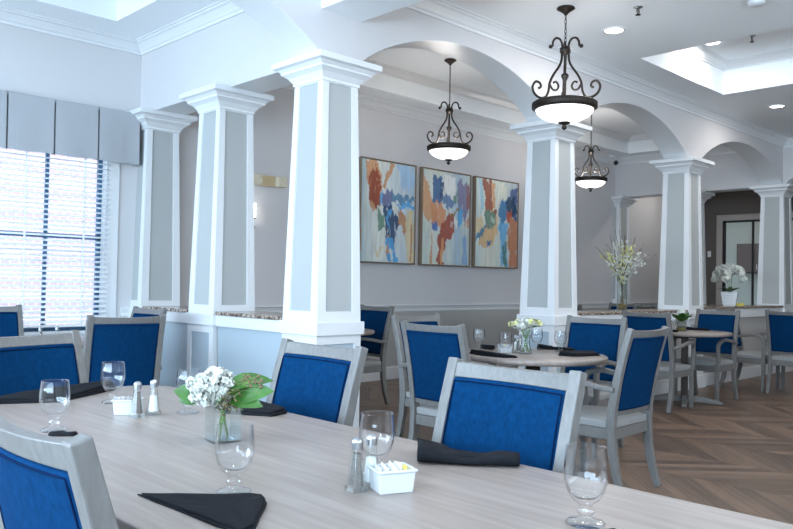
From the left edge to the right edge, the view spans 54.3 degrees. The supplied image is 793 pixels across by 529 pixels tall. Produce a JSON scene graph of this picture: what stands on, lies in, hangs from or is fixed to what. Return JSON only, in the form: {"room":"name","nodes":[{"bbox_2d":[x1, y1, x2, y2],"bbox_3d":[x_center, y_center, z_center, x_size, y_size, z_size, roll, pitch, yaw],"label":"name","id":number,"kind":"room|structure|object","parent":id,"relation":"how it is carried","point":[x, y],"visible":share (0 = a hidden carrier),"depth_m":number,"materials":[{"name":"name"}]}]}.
{"room":"restaurant dining room","nodes":[
{"label":"restaurant dining room","id":0,"kind":"room"},
{"bbox_2d":[0,0,219,38],"bbox_3d":[-3.894,-2.377,4.187,6.542,0.360,2.462,2,-2,-44],"label":"ceiling","id":1,"kind":"structure","parent":0,"point":[135,19],"depth_m":6.54,"materials":[{"name":"white paint"}]},
{"bbox_2d":[140,12,290,108],"bbox_3d":[-1.455,-2.002,6.570,0.296,1.146,2.462,2,-2,-44],"label":"wall bay header","id":2,"kind":"structure","parent":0,"point":[237,49],"depth_m":6.44,"materials":[{"name":"grey paint"}]},
{"bbox_2d":[156,72,292,114],"bbox_3d":[-1.466,-1.426,6.556,0.292,0.005,2.462,2,-2,-44],"label":"trim","id":3,"kind":"structure","parent":2,"relation":"attached to","point":[272,81],"depth_m":6.20,"materials":[{"name":"white paint"}]},
{"bbox_2d":[159,321,281,401],"bbox_3d":[-1.450,0.874,6.442,0.320,0.900,2.149,2,-2,-44],"label":"wall","id":4,"kind":"structure","parent":0,"point":[240,350],"depth_m":6.06,"materials":[{"name":"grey paint"}]},
{"bbox_2d":[166,311,184,322],"bbox_3d":[-1.915,0.871,6.918,0.370,0.910,0.818,2,-2,-44],"label":"trim","id":5,"kind":"structure","parent":4,"relation":"attached to","point":[170,316],"depth_m":6.66,"materials":[{"name":"white paint"}]},
{"bbox_2d":[142,306,188,312],"bbox_3d":[-1.906,0.399,6.929,0.390,0.030,0.818,2,-2,-44],"label":"stone ledge","id":6,"kind":"object","parent":5,"relation":"on","point":[183,309],"visible":0.56,"depth_m":6.84,"materials":[{"name":"stone"}]},
{"bbox_2d":[216,315,278,331],"bbox_3d":[-1.011,0.867,5.992,0.370,0.910,0.892,2,-2,-44],"label":"trim","id":7,"kind":"structure","parent":4,"relation":"attached to","point":[223,321],"depth_m":5.87,"materials":[{"name":"white paint"}]},
{"bbox_2d":[215,311,282,319],"bbox_3d":[-1.002,0.395,6.004,0.390,0.030,0.892,2,-2,-44],"label":"stone ledge","id":8,"kind":"object","parent":7,"relation":"on","point":[246,314],"visible":0.71,"depth_m":5.93,"materials":[{"name":"stone"}]},
{"bbox_2d":[0,23,661,366],"bbox_3d":[-0.491,-0.541,9.328,18.700,3.900,0.156,2,-2,-44],"label":"wall","id":9,"kind":"structure","parent":0,"point":[35,63],"depth_m":9.48,"materials":[{"name":"grey paint"}]},
{"bbox_2d":[0,147,119,336],"bbox_3d":[-3.410,-0.305,6.421,2.260,1.945,0.170,2,-2,-44],"label":"window","id":10,"kind":"structure","parent":9,"relation":"in","point":[115,167],"depth_m":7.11,"materials":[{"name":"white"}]},
{"bbox_2d":[0,147,110,327],"bbox_3d":[-3.342,-0.342,6.382,1.980,1.745,0.060,2,-2,-44],"label":"window blind","id":11,"kind":"object","parent":10,"relation":"attached to","point":[22,296],"visible":0.67,"depth_m":6.73,"materials":[{"name":"white plastic"}]},
{"bbox_2d":[0,90,139,165],"bbox_3d":[-3.533,-1.210,6.163,3.080,0.485,0.132,2,-2,-44],"label":"window valance","id":12,"kind":"object","parent":9,"relation":"attached to","point":[31,123],"visible":1,"depth_m":6.73,"materials":[{"name":"grey fabric"}]},
{"bbox_2d":[0,0,244,55],"bbox_3d":[-3.898,-2.142,4.182,6.542,0.110,2.462,2,-2,-44],"label":"trim","id":13,"kind":"structure","parent":9,"relation":"attached to","point":[222,10],"depth_m":6.73,"materials":[{"name":"white paint"}]},
{"bbox_2d":[120,307,131,316],"bbox_3d":[-2.508,0.442,7.226,0.140,0.090,0.034,2,-2,-44],"label":"trim","id":14,"kind":"structure","parent":9,"relation":"attached to","point":[124,311],"depth_m":7.20,"materials":[{"name":"white paint"}]},
{"bbox_2d":[254,173,286,187],"bbox_3d":[-1.379,-0.897,8.283,0.436,0.110,0.110,2,-2,-44],"label":"wall sconce","id":15,"kind":"object","parent":9,"relation":"attached to","point":[259,179],"visible":0.86,"depth_m":8.31,"materials":[{"name":"beige glass"}]},
{"bbox_2d":[359,156,416,264],"bbox_3d":[-0.110,-0.645,9.548,0.949,1.268,0.058,2,-2,-44],"label":"painting","id":16,"kind":"object","parent":9,"relation":"attached to","point":[387,189],"visible":1,"depth_m":9.52,"materials":[{"name":"multicoloured paint"}]},
{"bbox_2d":[361,361,515,381],"bbox_3d":[1.978,1.433,11.611,11.861,0.155,0.018,2,-2,-44],"label":"baseboard","id":17,"kind":"structure","parent":9,"relation":"attached to","point":[392,372],"depth_m":9.57,"materials":[{"name":"white paint"}]},
{"bbox_2d":[418,167,470,266],"bbox_3d":[0.654,-0.613,10.295,0.965,1.268,0.058,2,-2,-44],"label":"painting","id":18,"kind":"object","parent":9,"relation":"attached to","point":[444,196],"visible":1,"depth_m":10.25,"materials":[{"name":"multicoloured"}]},
{"bbox_2d":[255,302,657,312],"bbox_3d":[2.031,0.632,11.663,11.760,0.090,0.034,2,-2,-44],"label":"trim","id":19,"kind":"structure","parent":9,"relation":"attached to","point":[402,307],"depth_m":10.44,"materials":[{"name":"white paint"}]},
{"bbox_2d":[471,176,518,268],"bbox_3d":[1.421,-0.581,11.045,0.988,1.268,0.058,2,-2,-44],"label":"painting","id":20,"kind":"object","parent":9,"relation":"attached to","point":[495,202],"visible":1,"depth_m":11.01,"materials":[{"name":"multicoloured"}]},
{"bbox_2d":[282,85,735,164],"bbox_3d":[1.661,-1.909,9.616,8.420,0.110,2.462,2,-2,-44],"label":"trim","id":21,"kind":"structure","parent":9,"relation":"attached to","point":[363,100],"depth_m":10.70,"materials":[{"name":"white paint"}]},
{"bbox_2d":[270,0,782,183],"bbox_3d":[1.410,-1.927,7.442,18.700,1.146,0.296,2,-2,-44],"label":"wall","id":22,"kind":"structure","parent":0,"point":[329,31],"depth_m":6.69,"materials":[{"name":"grey paint"}]},
{"bbox_2d":[230,0,317,57],"bbox_3d":[-1.502,-1.688,4.594,2.488,0.433,0.292,2,-2,-44],"label":"arch","id":23,"kind":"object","parent":22,"relation":"attached to","point":[266,13],"depth_m":5.27,"materials":[{"name":"white paint"}]},
{"bbox_2d":[321,0,423,21],"bbox_3d":[2.304,-2.186,2.739,0.370,0.815,7.681,2,-2,-44],"label":"trim","id":24,"kind":"structure","parent":22,"relation":"attached to","point":[359,10],"depth_m":5.31,"materials":[{"name":"white paint"}]},
{"bbox_2d":[363,40,542,122],"bbox_3d":[0.507,-1.604,6.558,2.489,0.433,0.292,2,-2,-44],"label":"arch","id":25,"kind":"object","parent":22,"relation":"attached to","point":[508,81],"depth_m":6.88,"materials":[{"name":"white paint"}]},
{"bbox_2d":[406,0,792,147],"bbox_3d":[5.428,-1.927,5.793,8.380,0.110,7.681,2,-2,-44],"label":"trim","id":26,"kind":"structure","parent":22,"relation":"attached to","point":[442,10],"depth_m":7.56,"materials":[{"name":"white paint"}]},
{"bbox_2d":[598,102,686,158],"bbox_3d":[2.512,-1.520,8.518,2.477,0.433,0.292,2,-2,-44],"label":"trim","id":27,"kind":"structure","parent":22,"relation":"attached to","point":[669,146],"depth_m":9.00,"materials":[{"name":"white paint"}]},
{"bbox_2d":[709,141,781,184],"bbox_3d":[4.622,-1.432,10.581,2.784,0.433,0.292,2,-2,-44],"label":"trim","id":28,"kind":"structure","parent":22,"relation":"attached to","point":[765,172],"depth_m":11.16,"materials":[{"name":"white paint"}]},
{"bbox_2d":[358,48,721,157],"bbox_3d":[1.665,-2.134,9.621,8.420,0.340,2.462,2,-2,-44],"label":"ceiling","id":29,"kind":"structure","parent":0,"point":[428,63],"depth_m":9.71,"materials":[{"name":"white paint"}]},
{"bbox_2d":[427,58,472,164],"bbox_3d":[0.591,-1.701,8.603,0.524,1.174,0.525,2,-2,-44],"label":"pendant light","id":30,"kind":"object","parent":29,"relation":"hanging from","point":[448,151],"visible":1,"depth_m":8.53,"materials":[{"name":"brown metal"}]},
{"bbox_2d":[364,59,650,141],"bbox_3d":[1.702,-2.198,9.667,7.610,0.088,1.570,2,-2,-44],"label":"trim","id":31,"kind":"structure","parent":29,"relation":"attached to","point":[389,70],"depth_m":9.93,"materials":[{"name":"white paint"}]},
{"bbox_2d":[575,115,608,191],"bbox_3d":[2.701,-1.600,10.775,0.469,1.194,0.496,1,-1,6],"label":"pendant light","id":32,"kind":"object","parent":29,"relation":"hanging from","point":[590,182],"visible":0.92,"depth_m":10.66,"materials":[{"name":"brown metal"}]},
{"bbox_2d":[359,366,792,524],"bbox_3d":[3.170,1.440,5.497,18.700,0.100,10.439,2,-2,-44],"label":"floor","id":33,"kind":"structure","parent":0,"point":[735,455],"depth_m":5.83,"materials":[{"name":"brown wood"}]},
{"bbox_2d":[0,305,23,336],"bbox_3d":[-2.975,0.797,5.771,0.556,0.973,0.615,2,-2,-44],"label":"dining chair","id":34,"kind":"object","parent":33,"relation":"on","point":[11,317],"visible":0.26,"depth_m":6.05,"materials":[{"name":"blue fabric"}]},
{"bbox_2d":[0,330,86,395],"bbox_3d":[-1.286,0.764,3.018,0.615,0.973,0.556,0,-2,30],"label":"dining chair","id":35,"kind":"object","parent":33,"relation":"on","point":[54,360],"visible":0.24,"depth_m":3.18,"materials":[{"name":"blue fabric"}]},
{"bbox_2d":[0,416,118,528],"bbox_3d":[-0.434,0.744,1.460,0.615,0.973,0.556,2,-2,-44],"label":"dining chair","id":36,"kind":"object","parent":33,"relation":"on","point":[47,482],"visible":0.93,"depth_m":1.17,"materials":[{"name":"blue fabric"}]},
{"bbox_2d":[83,314,165,386],"bbox_3d":[-1.847,0.801,5.027,0.556,0.973,0.615,2,-2,-36],"label":"dining chair","id":37,"kind":"object","parent":33,"relation":"on","point":[137,342],"visible":0.51,"depth_m":4.82,"materials":[{"name":"blue fabric"}]},
{"bbox_2d":[130,306,167,316],"bbox_3d":[-2.161,0.816,5.954,0.556,0.973,0.615,0,-2,44],"label":"dining chair","id":38,"kind":"object","parent":33,"relation":"on","point":[136,312],"visible":0.18,"depth_m":6.19,"materials":[{"name":"grey wood"}]},
{"bbox_2d":[126,107,197,317],"bbox_3d":[-2.337,-0.048,7.388,0.568,2.754,0.568,2,-2,-44],"label":"column","id":39,"kind":"structure","parent":33,"relation":"on","point":[156,259],"depth_m":7.26,"materials":[{"name":"white paint"}]},
{"bbox_2d":[179,83,273,382],"bbox_3d":[-1.459,-0.053,6.490,0.568,2.754,0.568,2,-2,-44],"label":"column","id":40,"kind":"structure","parent":33,"relation":"on","point":[222,257],"depth_m":6.38,"materials":[{"name":"white paint"}]},
{"bbox_2d":[266,338,367,426],"bbox_3d":[-0.485,0.773,2.745,0.615,0.973,0.556,2,-2,-44],"label":"dining chair","id":41,"kind":"object","parent":33,"relation":"on","point":[321,382],"visible":0.37,"depth_m":2.90,"materials":[{"name":"blue fabric"}]},
{"bbox_2d":[271,49,382,427],"bbox_3d":[-0.528,-0.057,5.538,0.568,2.754,0.568,2,-2,-44],"label":"column","id":42,"kind":"structure","parent":33,"relation":"on","point":[321,302],"depth_m":5.42,"materials":[{"name":"white paint"}]},
{"bbox_2d":[361,328,374,335],"bbox_3d":[-0.671,0.979,7.199,0.920,0.745,0.920,2,-2,-44],"label":"round table","id":43,"kind":"object","parent":33,"relation":"on","point":[366,331],"visible":0.05,"depth_m":7.04,"materials":[{"name":"laminate"}]},
{"bbox_2d":[359,304,393,404],"bbox_3d":[-0.403,0.889,7.629,0.615,0.973,0.556,2,-2,-44],"label":"dining chair","id":44,"kind":"object","parent":33,"relation":"on","point":[378,319],"visible":0.54,"depth_m":7.65,"materials":[{"name":"grey wood"}]},
{"bbox_2d":[0,385,792,528],"bbox_3d":[-0.096,0.863,1.675,0.946,0.750,3.635,2,-2,-44],"label":"dining table","id":45,"kind":"object","parent":33,"relation":"on","point":[300,465],"visible":0.84,"depth_m":1.75,"materials":[{"name":"laminate"}]},
{"bbox_2d":[39,380,69,432],"bbox_3d":[-0.995,0.410,2.248,0.084,0.145,0.084,2,-2,-44],"label":"water goblet","id":46,"kind":"object","parent":45,"relation":"on","point":[68,380],"visible":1,"depth_m":2.24,"materials":[{"name":"clear glass"}]},
{"bbox_2d":[0,380,115,403],"bbox_3d":[-1.282,0.476,2.914,0.235,0.036,0.541,1,-1,13],"label":"napkin","id":47,"kind":"object","parent":45,"relation":"on","point":[58,394],"visible":0.97,"depth_m":2.85,"materials":[{"name":"black fabric"}]},
{"bbox_2d":[48,431,77,435],"bbox_3d":[-0.949,0.478,2.188,0.084,0.010,0.038,1,-1,-5],"label":"napkin","id":48,"kind":"object","parent":45,"relation":"on","point":[57,433],"visible":0.98,"depth_m":2.18,"materials":[{"name":"black fabric"}]},
{"bbox_2d":[100,362,124,403],"bbox_3d":[-1.016,0.422,2.768,0.084,0.145,0.084,2,-2,-44],"label":"water goblet","id":49,"kind":"object","parent":45,"relation":"on","point":[102,362],"visible":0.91,"depth_m":2.76,"materials":[{"name":"clear glass"}]},
{"bbox_2d":[111,397,143,414],"bbox_3d":[-0.889,0.468,2.557,0.092,0.050,0.076,1,-1,-9],"label":"caddy","id":50,"kind":"object","parent":45,"relation":"on","point":[120,407],"visible":0.77,"depth_m":2.52,"materials":[{"name":"white ceramic"}]},
{"bbox_2d":[130,381,144,417],"bbox_3d":[-0.839,0.435,2.499,0.049,0.114,0.049,1,-1,8],"label":"pepper shaker","id":51,"kind":"object","parent":45,"relation":"on","point":[136,408],"visible":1,"depth_m":2.49,"materials":[{"name":"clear glass"}]},
{"bbox_2d":[146,379,160,414],"bbox_3d":[-0.801,0.437,2.550,0.049,0.114,0.049,0,-2,41],"label":"salt shaker","id":52,"kind":"object","parent":45,"relation":"on","point":[153,403],"visible":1,"depth_m":2.54,"materials":[{"name":"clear glass"}]},
{"bbox_2d":[176,369,200,413],"bbox_3d":[-0.697,0.424,2.592,0.084,0.145,0.084,2,-2,-44],"label":"water goblet","id":53,"kind":"object","parent":45,"relation":"on","point":[177,369],"visible":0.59,"depth_m":2.58,"materials":[{"name":"clear glass"}]},
{"bbox_2d":[137,493,266,528],"bbox_3d":[-0.347,0.470,1.533,0.180,0.017,0.358,2,-2,-44],"label":"napkin","id":54,"kind":"object","parent":45,"relation":"on","point":[228,510],"visible":1,"depth_m":1.49,"materials":[{"name":"black fabric"}]},
{"bbox_2d":[174,366,273,443],"bbox_3d":[-0.486,0.389,2.168,0.283,0.206,0.156,1,-1,-9],"label":"hydrangea vase","id":55,"kind":"object","parent":45,"relation":"on","point":[215,387],"visible":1,"depth_m":2.14,"materials":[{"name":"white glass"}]},
{"bbox_2d":[215,421,254,493],"bbox_3d":[-0.342,0.408,1.632,0.084,0.145,0.084,2,-2,-44],"label":"water goblet","id":56,"kind":"object","parent":45,"relation":"on","point":[252,424],"visible":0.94,"depth_m":1.63,"materials":[{"name":"clear glass"}]},
{"bbox_2d":[208,400,286,416],"bbox_3d":[-0.521,0.488,2.663,0.169,0.028,0.328,2,-2,-44],"label":"napkin","id":57,"kind":"object","parent":45,"relation":"on","point":[268,409],"visible":0.44,"depth_m":2.58,"materials":[{"name":"black fabric"}]},
{"bbox_2d":[344,437,366,492],"bbox_3d":[-0.086,0.430,1.667,0.049,0.114,0.049,0,-2,27],"label":"pepper shaker","id":58,"kind":"object","parent":45,"relation":"on","point":[356,473],"visible":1,"depth_m":1.66,"materials":[{"name":"clear glass"}]},
{"bbox_2d":[364,433,377,481],"bbox_3d":[-0.056,0.431,1.708,0.049,0.114,0.049,0,-2,37],"label":"salt shaker","id":59,"kind":"object","parent":45,"relation":"on","point":[371,439],"visible":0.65,"depth_m":1.70,"materials":[{"name":"clear glass"}]},
{"bbox_2d":[359,411,394,476],"bbox_3d":[-0.046,0.417,1.797,0.084,0.145,0.084,2,-2,-44],"label":"water goblet","id":60,"kind":"object","parent":45,"relation":"on","point":[362,411],"visible":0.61,"depth_m":1.79,"materials":[{"name":"clear glass"}]},
{"bbox_2d":[366,462,417,494],"bbox_3d":[-0.011,0.464,1.677,0.092,0.050,0.076,2,-1,-22],"label":"caddy","id":61,"kind":"object","parent":45,"relation":"on","point":[399,481],"visible":0.96,"depth_m":1.65,"materials":[{"name":"white ceramic"}]},
{"bbox_2d":[394,461,402,469],"bbox_3d":[0.003,0.455,1.686,0.009,0.053,0.058,2,-1,-19],"label":"packet","id":62,"kind":"object","parent":61,"relation":"in","point":[398,465],"visible":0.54,"depth_m":1.68,"materials":[{"name":"white paper"}]},
{"bbox_2d":[417,438,519,465],"bbox_3d":[0.178,0.475,1.976,0.265,0.041,0.150,1,-1,6],"label":"napkin","id":63,"kind":"object","parent":45,"relation":"on","point":[427,450],"visible":1,"depth_m":1.91,"materials":[{"name":"black fabric"}]},
{"bbox_2d":[564,442,608,528],"bbox_3d":[0.358,0.417,1.463,0.084,0.145,0.084,2,-2,-44],"label":"water goblet","id":64,"kind":"object","parent":45,"relation":"on","point":[576,525],"visible":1,"depth_m":1.45,"materials":[{"name":"clear glass"}]},
{"bbox_2d":[400,320,470,440],"bbox_3d":[0.387,0.837,4.779,0.556,0.973,0.615,0,-2,44],"label":"dining chair","id":65,"kind":"object","parent":33,"relation":"on","point":[428,348],"visible":0.51,"depth_m":4.65,"materials":[{"name":"blue fabric"}]},
{"bbox_2d":[391,314,496,437],"bbox_3d":[0.324,0.854,5.543,0.556,0.973,0.615,2,-2,-44],"label":"dining chair","id":66,"kind":"object","parent":33,"relation":"on","point":[404,398],"visible":0.32,"depth_m":5.51,"materials":[{"name":"grey wood"}]},
{"bbox_2d":[432,357,586,475],"bbox_3d":[0.140,0.769,2.077,0.615,0.973,0.556,2,-2,-44],"label":"dining chair","id":67,"kind":"object","parent":33,"relation":"on","point":[534,414],"visible":0.55,"depth_m":2.23,"materials":[{"name":"blue fabric"}]},
{"bbox_2d":[469,348,607,476],"bbox_3d":[0.889,0.958,5.060,0.950,0.745,0.950,2,-2,-34],"label":"round table","id":68,"kind":"object","parent":33,"relation":"on","point":[537,359],"visible":0.35,"depth_m":4.75,"materials":[{"name":"laminate"}]},
{"bbox_2d":[480,344,494,349],"bbox_3d":[0.629,0.572,5.370,0.096,0.031,0.090,1,-1,19],"label":"napkin","id":69,"kind":"object","parent":68,"relation":"on","point":[483,346],"visible":0.98,"depth_m":5.35,"materials":[{"name":"black fabric"}]},
{"bbox_2d":[470,349,517,357],"bbox_3d":[0.601,0.560,4.864,0.111,0.030,0.368,2,-2,-44],"label":"napkin","id":70,"kind":"object","parent":68,"relation":"on","point":[472,351],"visible":0.99,"depth_m":4.82,"materials":[{"name":"black fabric"}]},
{"bbox_2d":[497,344,512,352],"bbox_3d":[0.721,0.559,5.135,0.092,0.050,0.076,1,-1,-9],"label":"caddy","id":71,"kind":"object","parent":68,"relation":"on","point":[509,350],"visible":0.99,"depth_m":5.10,"materials":[{"name":"white ceramic"}]},
{"bbox_2d":[515,335,521,352],"bbox_3d":[0.813,0.528,5.142,0.049,0.114,0.049,1,-1,15],"label":"pepper shaker","id":72,"kind":"object","parent":68,"relation":"on","point":[518,336],"visible":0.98,"depth_m":5.13,"materials":[{"name":"clear glass"}]},
{"bbox_2d":[508,317,542,353],"bbox_3d":[0.840,0.465,5.092,0.199,0.241,0.249,0,-2,32],"label":"flower vase","id":73,"kind":"object","parent":68,"relation":"on","point":[526,323],"visible":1,"depth_m":5.06,"materials":[{"name":"clear glass"}]},
{"bbox_2d":[537,344,554,349],"bbox_3d":[1.056,0.581,5.463,0.130,0.034,0.067,1,-1,12],"label":"napkin","id":74,"kind":"object","parent":68,"relation":"on","point":[542,346],"visible":1,"depth_m":5.44,"materials":[{"name":"black fabric"}]},
{"bbox_2d":[558,350,599,356],"bbox_3d":[1.185,0.576,5.019,0.298,0.027,0.217,1,-1,-8],"label":"napkin","id":75,"kind":"object","parent":68,"relation":"on","point":[572,353],"visible":1,"depth_m":4.97,"materials":[{"name":"black fabric"}]},
{"bbox_2d":[510,120,591,372],"bbox_3d":[1.482,0.027,7.503,0.568,2.754,0.568,2,-2,-44],"label":"column","id":76,"kind":"structure","parent":33,"relation":"on","point":[548,294],"depth_m":7.39,"materials":[{"name":"white paint"}]},
{"bbox_2d":[560,315,627,458],"bbox_3d":[1.379,0.879,5.768,0.556,0.973,0.615,0,-2,38],"label":"dining chair","id":77,"kind":"object","parent":33,"relation":"on","point":[605,337],"visible":0.55,"depth_m":5.89,"materials":[{"name":"blue fabric"}]},
{"bbox_2d":[578,326,668,486],"bbox_3d":[1.262,0.851,4.671,0.615,0.973,0.556,0,-2,44],"label":"dining chair","id":78,"kind":"object","parent":33,"relation":"on","point":[632,390],"visible":0.84,"depth_m":4.49,"materials":[{"name":"grey wood"}]},
{"bbox_2d":[608,302,640,309],"bbox_3d":[3.159,1.038,11.094,0.556,0.973,0.615,0,-2,41],"label":"dining chair","id":79,"kind":"object","parent":33,"relation":"on","point":[612,306],"visible":0.17,"depth_m":11.37,"materials":[{"name":"grey wood"}]},
{"bbox_2d":[611,196,638,303],"bbox_3d":[3.828,0.213,13.546,0.568,2.754,0.568,2,-2,-44],"label":"column","id":80,"kind":"structure","parent":33,"relation":"on","point":[622,204],"depth_m":13.39,"materials":[{"name":"white paint"}]},
{"bbox_2d":[622,310,695,413],"bbox_3d":[2.611,0.948,7.722,0.556,0.973,0.615,0,-2,44],"label":"dining chair","id":81,"kind":"object","parent":33,"relation":"on","point":[668,368],"visible":0.56,"depth_m":7.50,"materials":[{"name":"grey wood"}]},
{"bbox_2d":[649,156,714,389],"bbox_3d":[3.482,0.111,9.458,0.568,2.754,0.568,2,-2,-44],"label":"column","id":82,"kind":"structure","parent":33,"relation":"on","point":[681,264],"depth_m":9.35,"materials":[{"name":"white paint"}]},
{"bbox_2d":[654,329,732,406],"bbox_3d":[3.016,1.069,8.090,0.920,0.745,0.920,1,-1,21],"label":"round table","id":83,"kind":"object","parent":33,"relation":"on","point":[683,397],"visible":0.76,"depth_m":8.02,"materials":[{"name":"laminate"}]},
{"bbox_2d":[672,309,694,330],"bbox_3d":[2.984,0.583,8.101,0.253,0.227,0.262,2,-2,-44],"label":"potted plant","id":84,"kind":"object","parent":83,"relation":"on","point":[682,315],"visible":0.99,"depth_m":8.05,"materials":[{"name":"green plant"}]},
{"bbox_2d":[677,326,709,330],"bbox_3d":[3.204,0.689,8.362,0.356,0.035,0.096,0,-2,28],"label":"napkin","id":85,"kind":"object","parent":83,"relation":"on","point":[686,327],"visible":0.77,"depth_m":8.32,"materials":[{"name":"black fabric"}]},
{"bbox_2d":[673,309,740,400],"bbox_3d":[3.389,0.980,8.427,0.615,0.973,0.556,2,-2,-44],"label":"dining chair","id":86,"kind":"object","parent":33,"relation":"on","point":[727,321],"visible":0.79,"depth_m":8.44,"materials":[{"name":"grey wood"}]},
{"bbox_2d":[701,190,714,303],"bbox_3d":[4.772,0.208,12.580,0.568,2.754,0.568,2,-2,-44],"label":"column","id":87,"kind":"structure","parent":33,"relation":"on","point":[705,196],"depth_m":12.55,"materials":[{"name":"white paint"}]},
{"bbox_2d":[716,307,779,391],"bbox_3d":[4.263,1.019,9.393,0.556,0.973,0.615,2,-2,-44],"label":"dining chair","id":88,"kind":"object","parent":33,"relation":"on","point":[743,356],"visible":0.39,"depth_m":9.21,"materials":[{"name":"grey wood"}]},
{"bbox_2d":[749,183,792,371],"bbox_3d":[5.702,0.204,11.629,0.568,2.754,0.568,2,-2,-44],"label":"column","id":89,"kind":"structure","parent":33,"relation":"on","point":[775,260],"depth_m":11.52,"materials":[{"name":"white paint"}]},
{"bbox_2d":[765,310,792,393],"bbox_3d":[4.618,1.015,8.944,0.615,0.973,0.556,2,-2,-44],"label":"dining chair","id":90,"kind":"object","parent":33,"relation":"on","point":[779,325],"visible":1,"depth_m":8.88,"materials":[{"name":"grey wood"}]},
{"bbox_2d":[444,0,792,137],"bbox_3d":[5.433,-2.192,5.799,8.380,0.420,7.681,2,-2,-44],"label":"ceiling","id":91,"kind":"structure","parent":0,"point":[652,43],"depth_m":6.96,"materials":[{"name":"white paint"}]},
{"bbox_2d":[531,5,600,129],"bbox_3d":[1.336,-1.558,6.186,0.532,0.985,0.564,1,-1,4],"label":"pendant light","id":92,"kind":"object","parent":91,"relation":"hanging from","point":[563,109],"visible":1,"depth_m":6.06,"materials":[{"name":"brown metal"}]},
{"bbox_2d":[602,26,625,33],"bbox_3d":[1.881,-2.024,6.685,0.200,0.009,0.200,2,-2,-44],"label":"recessed light","id":93,"kind":"object","parent":91,"relation":"in","point":[614,29],"visible":1,"depth_m":6.68,"materials":[{"name":"white glass"}]},
{"bbox_2d":[682,46,792,70],"bbox_3d":[4.911,-2.297,6.281,1.920,0.088,5.300,2,-2,-44],"label":"trim","id":94,"kind":"structure","parent":91,"relation":"attached to","point":[699,52],"depth_m":8.49,"materials":[{"name":"white paint"}]},
{"bbox_2d":[747,0,765,7],"bbox_3d":[2.773,-2.011,5.952,0.130,0.035,0.130,2,-2,-44],"label":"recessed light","id":95,"kind":"object","parent":91,"relation":"attached to","point":[752,3],"visible":1,"depth_m":5.93,"materials":[{"name":"white glass"}]},
{"bbox_2d":[600,309,767,385],"bbox_3d":[3.575,1.027,9.544,5.466,0.930,0.320,2,-2,-44],"label":"wall","id":96,"kind":"structure","parent":0,"point":[748,325],"depth_m":10.52,"materials":[{"name":"grey paint"}]},
{"bbox_2d":[580,313,680,394],"bbox_3d":[2.464,0.990,8.459,2.360,0.910,0.370,2,-2,-44],"label":"trim","id":97,"kind":"structure","parent":96,"relation":"attached to","point":[662,386],"depth_m":8.69,"materials":[{"name":"white paint"}]},
{"bbox_2d":[577,309,687,315],"bbox_3d":[2.473,0.518,8.470,2.360,0.030,0.390,2,-2,-44],"label":"stone ledge","id":98,"kind":"object","parent":97,"relation":"on","point":[579,312],"visible":0.74,"depth_m":8.27,"materials":[{"name":"stone"}]},
{"bbox_2d":[595,230,655,310],"bbox_3d":[2.501,0.059,8.438,0.602,0.888,0.654,1,-1,3],"label":"flower arrangement","id":99,"kind":"object","parent":98,"relation":"on","point":[626,270],"visible":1,"depth_m":8.40,"materials":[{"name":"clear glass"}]},
{"bbox_2d":[705,308,782,385],"bbox_3d":[4.575,1.064,10.522,2.667,0.940,0.370,2,-2,-44],"label":"trim","id":100,"kind":"structure","parent":96,"relation":"attached to","point":[751,371],"depth_m":10.47,"materials":[{"name":"white paint"}]},
{"bbox_2d":[703,305,782,308],"bbox_3d":[4.584,0.577,10.534,2.667,0.030,0.390,2,-2,-44],"label":"stone ledge","id":101,"kind":"object","parent":100,"relation":"on","point":[704,306],"visible":0.74,"depth_m":10.40,"materials":[{"name":"stone"}]},
{"bbox_2d":[711,263,747,305],"bbox_3d":[4.476,0.268,10.400,0.460,0.574,0.509,0,-2,28],"label":"potted orchid","id":102,"kind":"object","parent":101,"relation":"on","point":[729,298],"visible":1,"depth_m":10.33,"materials":[{"name":"white plant"}]},
{"bbox_2d":[615,147,792,195],"bbox_3d":[7.564,-1.755,9.809,0.296,1.146,10.439,2,-2,-44],"label":"wall","id":103,"kind":"structure","parent":0,"point":[730,170],"depth_m":12.22,"materials":[{"name":"grey paint"}]},
{"bbox_2d":[626,188,751,197],"bbox_3d":[4.764,-1.165,12.647,0.292,0.005,2.462,2,-2,-44],"label":"trim","id":104,"kind":"structure","parent":103,"relation":"attached to","point":[735,189],"depth_m":12.33,"materials":[{"name":"white paint"}]},
{"bbox_2d":[704,190,792,304],"bbox_3d":[9.945,-0.278,12.129,0.150,3.900,10.439,2,-2,-44],"label":"wall","id":105,"kind":"structure","parent":0,"point":[747,201],"depth_m":15.60,"materials":[{"name":"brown paint"}]},
{"bbox_2d":[716,211,792,304],"bbox_3d":[7.220,0.342,14.826,0.100,2.684,2.150,2,-2,-44],"label":"door frame","id":106,"kind":"structure","parent":105,"relation":"in","point":[751,217],"depth_m":15.49,"materials":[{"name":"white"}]},
{"bbox_2d":[726,220,792,304],"bbox_3d":[8.127,0.037,16.337,3.150,3.600,8.000,2,-2,-44],"label":"wall","id":107,"kind":"structure","parent":0,"point":[740,232],"depth_m":18.38,"materials":[{"name":"grey paint"}]},
{"bbox_2d":[737,243,758,271],"bbox_3d":[8.380,-0.137,17.886,0.435,0.680,0.860,2,-2,-44],"label":"upper cabinet","id":108,"kind":"object","parent":107,"relation":"attached to","point":[744,251],"visible":0.37,"depth_m":17.87,"materials":[{"name":"brown wood"}]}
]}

